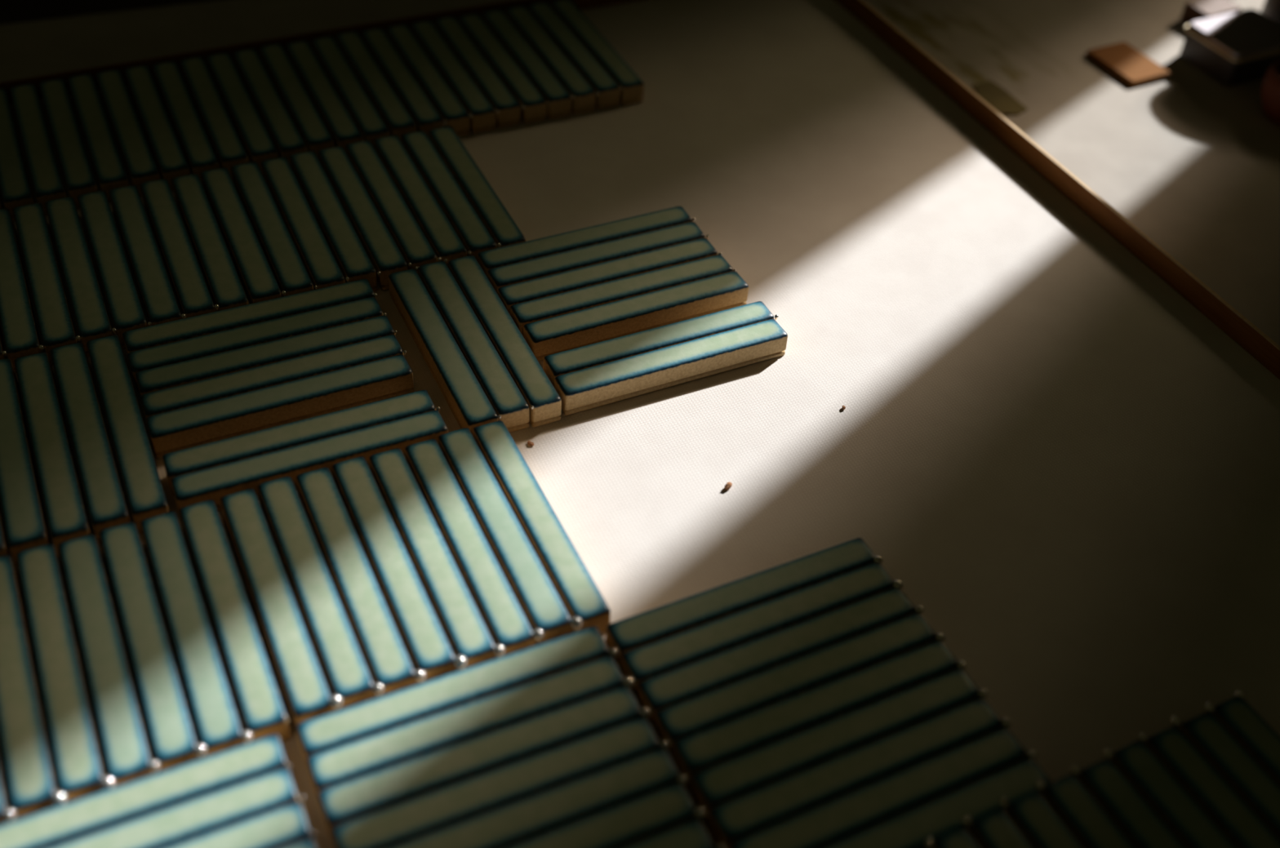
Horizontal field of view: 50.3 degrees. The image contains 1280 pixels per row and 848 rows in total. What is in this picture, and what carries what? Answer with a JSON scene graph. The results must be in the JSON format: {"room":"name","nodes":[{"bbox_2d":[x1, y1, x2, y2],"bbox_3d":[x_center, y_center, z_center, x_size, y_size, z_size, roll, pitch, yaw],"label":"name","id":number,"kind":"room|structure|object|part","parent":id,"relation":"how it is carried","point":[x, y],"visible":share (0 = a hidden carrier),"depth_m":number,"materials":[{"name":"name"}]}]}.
{"room":"workspace","nodes":[
{"label":"workspace","id":0,"kind":"room"},
{"bbox_2d":[0,0,217,24],"bbox_3d":[0.130,0.291,1.625,7.200,0.040,6.600,-16,47,-20],"label":"floor","id":1,"kind":"structure","parent":0,"point":[11,11],"depth_m":2.66,"materials":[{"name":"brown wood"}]},
{"bbox_3d":[0.152,0.343,1.025,2.000,0.712,1.747,-16,47,-20],"label":"table","id":2,"kind":"object","parent":1,"relation":"on","visible":0},
{"bbox_2d":[0,0,1279,346],"bbox_3d":[0.162,0.158,0.859,2.012,0.220,1.772,-16,47,-20],"label":"tabletop","id":3,"kind":"object","parent":2,"relation":"on","point":[1190,159],"visible":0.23,"depth_m":1.17,"materials":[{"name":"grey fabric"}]},
{"bbox_2d":[0,0,1279,847],"bbox_3d":[-0.081,0.105,0.703,1.086,0.044,1.203,-16,47,-20],"label":"tray","id":4,"kind":"object","parent":3,"relation":"on","point":[1060,443],"visible":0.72,"depth_m":0.85,"materials":[{"name":"beige fabric"}]},
{"bbox_2d":[0,69,159,221],"bbox_3d":[-0.450,-0.194,0.970,0.185,0.018,0.154,-16,47,-20],"label":"sheet","id":5,"kind":"object","parent":4,"relation":"on","point":[140,166],"visible":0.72,"depth_m":0.97,"materials":[{"name":"green ceramic"}]},
{"bbox_2d":[0,334,169,566],"bbox_3d":[-0.338,0.015,0.758,0.121,0.018,0.154,-16,47,-20],"label":"sheet","id":6,"kind":"object","parent":4,"relation":"on","point":[23,522],"visible":0.91,"depth_m":0.75,"materials":[{"name":"green ceramic"}]},
{"bbox_2d":[0,173,248,373],"bbox_3d":[-0.360,-0.097,0.875,0.184,0.018,0.155,-16,47,-20],"label":"sheet","id":7,"kind":"object","parent":4,"relation":"on","point":[21,338],"visible":0.83,"depth_m":0.87,"materials":[{"name":"green ceramic"}]},
{"bbox_2d":[0,499,291,824],"bbox_3d":[-0.268,0.116,0.657,0.162,0.020,0.157,-16,47,-20],"label":"sheet","id":8,"kind":"object","parent":4,"relation":"on","point":[59,761],"visible":0.98,"depth_m":0.65,"materials":[{"name":"green ceramic"}]},
{"bbox_2d":[0,733,317,847],"bbox_3d":[-0.199,0.221,0.553,0.155,0.018,0.171,-16,47,-20],"label":"sheet","id":9,"kind":"object","parent":4,"relation":"on","point":[244,796],"visible":1,"depth_m":0.59,"materials":[{"name":"green ceramic"}]},
{"bbox_2d":[122,279,413,457],"bbox_3d":[-0.224,-0.038,0.823,0.155,0.018,0.098,-16,47,-20],"label":"sheet","id":10,"kind":"object","parent":4,"relation":"on","point":[211,377],"visible":1,"depth_m":0.81,"materials":[{"name":"green ceramic"}]},
{"bbox_2d":[124,31,416,191],"bbox_3d":[-0.281,-0.241,1.033,0.184,0.018,0.154,-16,47,-20],"label":"sheet","id":11,"kind":"object","parent":4,"relation":"on","point":[223,112],"visible":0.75,"depth_m":1.02,"materials":[{"name":"green ceramic"}]},
{"bbox_2d":[161,390,448,518],"bbox_3d":[-0.186,0.016,0.770,0.154,0.018,0.038,-15,47,-19],"label":"sheet","id":12,"kind":"object","parent":4,"relation":"on","point":[215,470],"visible":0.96,"depth_m":0.76,"materials":[{"name":"green ceramic"}]},
{"bbox_2d":[200,126,525,303],"bbox_3d":[-0.192,-0.144,0.938,0.184,0.018,0.155,-16,47,-20],"label":"sheet","id":13,"kind":"object","parent":4,"relation":"on","point":[338,216],"visible":0.82,"depth_m":0.93,"materials":[{"name":"green ceramic"}]},
{"bbox_2d":[220,420,610,727],"bbox_3d":[-0.120,0.072,0.715,0.162,0.020,0.157,-16,47,-20],"label":"sheet","id":14,"kind":"object","parent":4,"relation":"on","point":[446,557],"visible":0.94,"depth_m":0.70,"materials":[{"name":"green ceramic"}]},
{"bbox_2d":[388,255,561,435],"bbox_3d":[-0.105,-0.051,0.846,0.059,0.018,0.155,-16,47,-20],"label":"sheet","id":15,"kind":"object","parent":4,"relation":"on","point":[484,368],"visible":0.94,"depth_m":0.83,"materials":[{"name":"green ceramic"}]},
{"bbox_2d":[361,0,644,137],"bbox_3d":[-0.112,-0.288,1.096,0.184,0.018,0.155,-16,47,-20],"label":"sheet","id":16,"kind":"object","parent":4,"relation":"on","point":[474,73],"visible":0.94,"depth_m":1.08,"materials":[{"name":"green ceramic"}]},
{"bbox_2d":[296,626,726,847],"bbox_3d":[-0.053,0.179,0.607,0.157,0.020,0.173,-15,47,-20],"label":"sheet","id":17,"kind":"object","parent":4,"relation":"on","point":[547,744],"visible":1,"depth_m":0.62,"materials":[{"name":"green ceramic"}]},
{"bbox_2d":[527,440,533,446],"bbox_3d":[-0.064,0.011,0.796,0.003,0.002,0.005,-31,54,-32],"label":"crumb","id":18,"kind":"object","parent":4,"relation":"on","point":[529,442],"visible":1,"depth_m":0.80,"materials":[{"name":"brown food"}]},
{"bbox_2d":[476,206,748,361],"bbox_3d":[-0.019,-0.096,0.901,0.155,0.018,0.100,-16,47,-20],"label":"sheet","id":19,"kind":"object","parent":4,"relation":"on","point":[571,290],"visible":0.84,"depth_m":0.89,"materials":[{"name":"green ceramic"}]},
{"bbox_2d":[543,301,787,415],"bbox_3d":[0.018,-0.043,0.849,0.155,0.018,0.038,-16,47,-20],"label":"tile","id":20,"kind":"object","parent":4,"relation":"on","point":[599,374],"visible":0.9,"depth_m":0.84,"materials":[{"name":"green ceramic"}]},
{"bbox_2d":[724,481,732,489],"bbox_3d":[0.051,0.035,0.779,0.003,0.004,0.005,35,51,28],"label":"crumb","id":21,"kind":"object","parent":4,"relation":"on","point":[728,485],"visible":1,"depth_m":0.78,"materials":[{"name":"brown food"}]},
{"bbox_2d":[604,537,1056,847],"bbox_3d":[0.089,0.140,0.661,0.156,0.020,0.171,-16,47,-21],"label":"sheet","id":22,"kind":"object","parent":4,"relation":"on","point":[806,701],"visible":0.99,"depth_m":0.65,"materials":[{"name":"green ceramic"}]},
{"bbox_2d":[924,688,1279,847],"bbox_3d":[0.246,0.211,0.598,0.196,0.020,0.157,-17,48,-21],"label":"sheet","id":23,"kind":"object","parent":4,"relation":"on","point":[1212,780],"visible":1,"depth_m":0.63,"materials":[{"name":"green ceramic"}]},
{"bbox_2d":[971,80,1027,115],"bbox_3d":[0.307,-0.279,1.170,0.031,0.001,0.056,-13,46,-17],"label":"scrap","id":24,"kind":"object","parent":3,"relation":"on","point":[995,95],"visible":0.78,"depth_m":1.17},
{"bbox_2d":[1085,41,1170,86],"bbox_3d":[0.438,-0.323,1.224,0.046,0.006,0.062,-17,48,-21],"label":"wooden block","id":25,"kind":"object","parent":3,"relation":"on","point":[1122,60],"visible":1,"depth_m":1.22,"materials":[{"name":"orange wood"}]},
{"bbox_2d":[1180,0,1241,24],"bbox_3d":[0.541,-0.389,1.293,0.044,0.018,0.032,-20,49,-23],"label":"wooden block","id":26,"kind":"object","parent":3,"relation":"on","point":[1195,10],"visible":0.65,"depth_m":1.28,"materials":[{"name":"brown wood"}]},
{"bbox_2d":[1179,8,1279,86],"bbox_3d":[0.542,-0.340,1.231,0.086,0.032,0.070,-17,47,-21],"label":"tin box","id":27,"kind":"object","parent":3,"relation":"on","point":[1237,47],"visible":1,"depth_m":1.21,"materials":[{"name":"metal"}]},
{"bbox_3d":[0.542,-0.350,1.221,0.081,0.004,0.065,-17,47,-21],"label":"lid","id":28,"kind":"part","parent":27,"relation":"part of","materials":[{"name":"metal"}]},
{"bbox_2d":[1260,0,1279,23],"bbox_3d":[0.636,-0.418,1.242,0.100,0.141,0.100,-16,47,-20],"label":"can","id":29,"kind":"object","parent":3,"relation":"on","point":[1271,8],"visible":0.25,"depth_m":1.26,"materials":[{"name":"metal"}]},
{"bbox_2d":[1261,58,1279,124],"bbox_3d":[0.566,-0.280,1.164,0.070,0.040,0.070,-16,47,-20],"label":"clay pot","id":30,"kind":"object","parent":3,"relation":"on","point":[1270,88],"visible":1,"depth_m":1.16,"materials":[{"name":"brown ceramic"}]}
]}

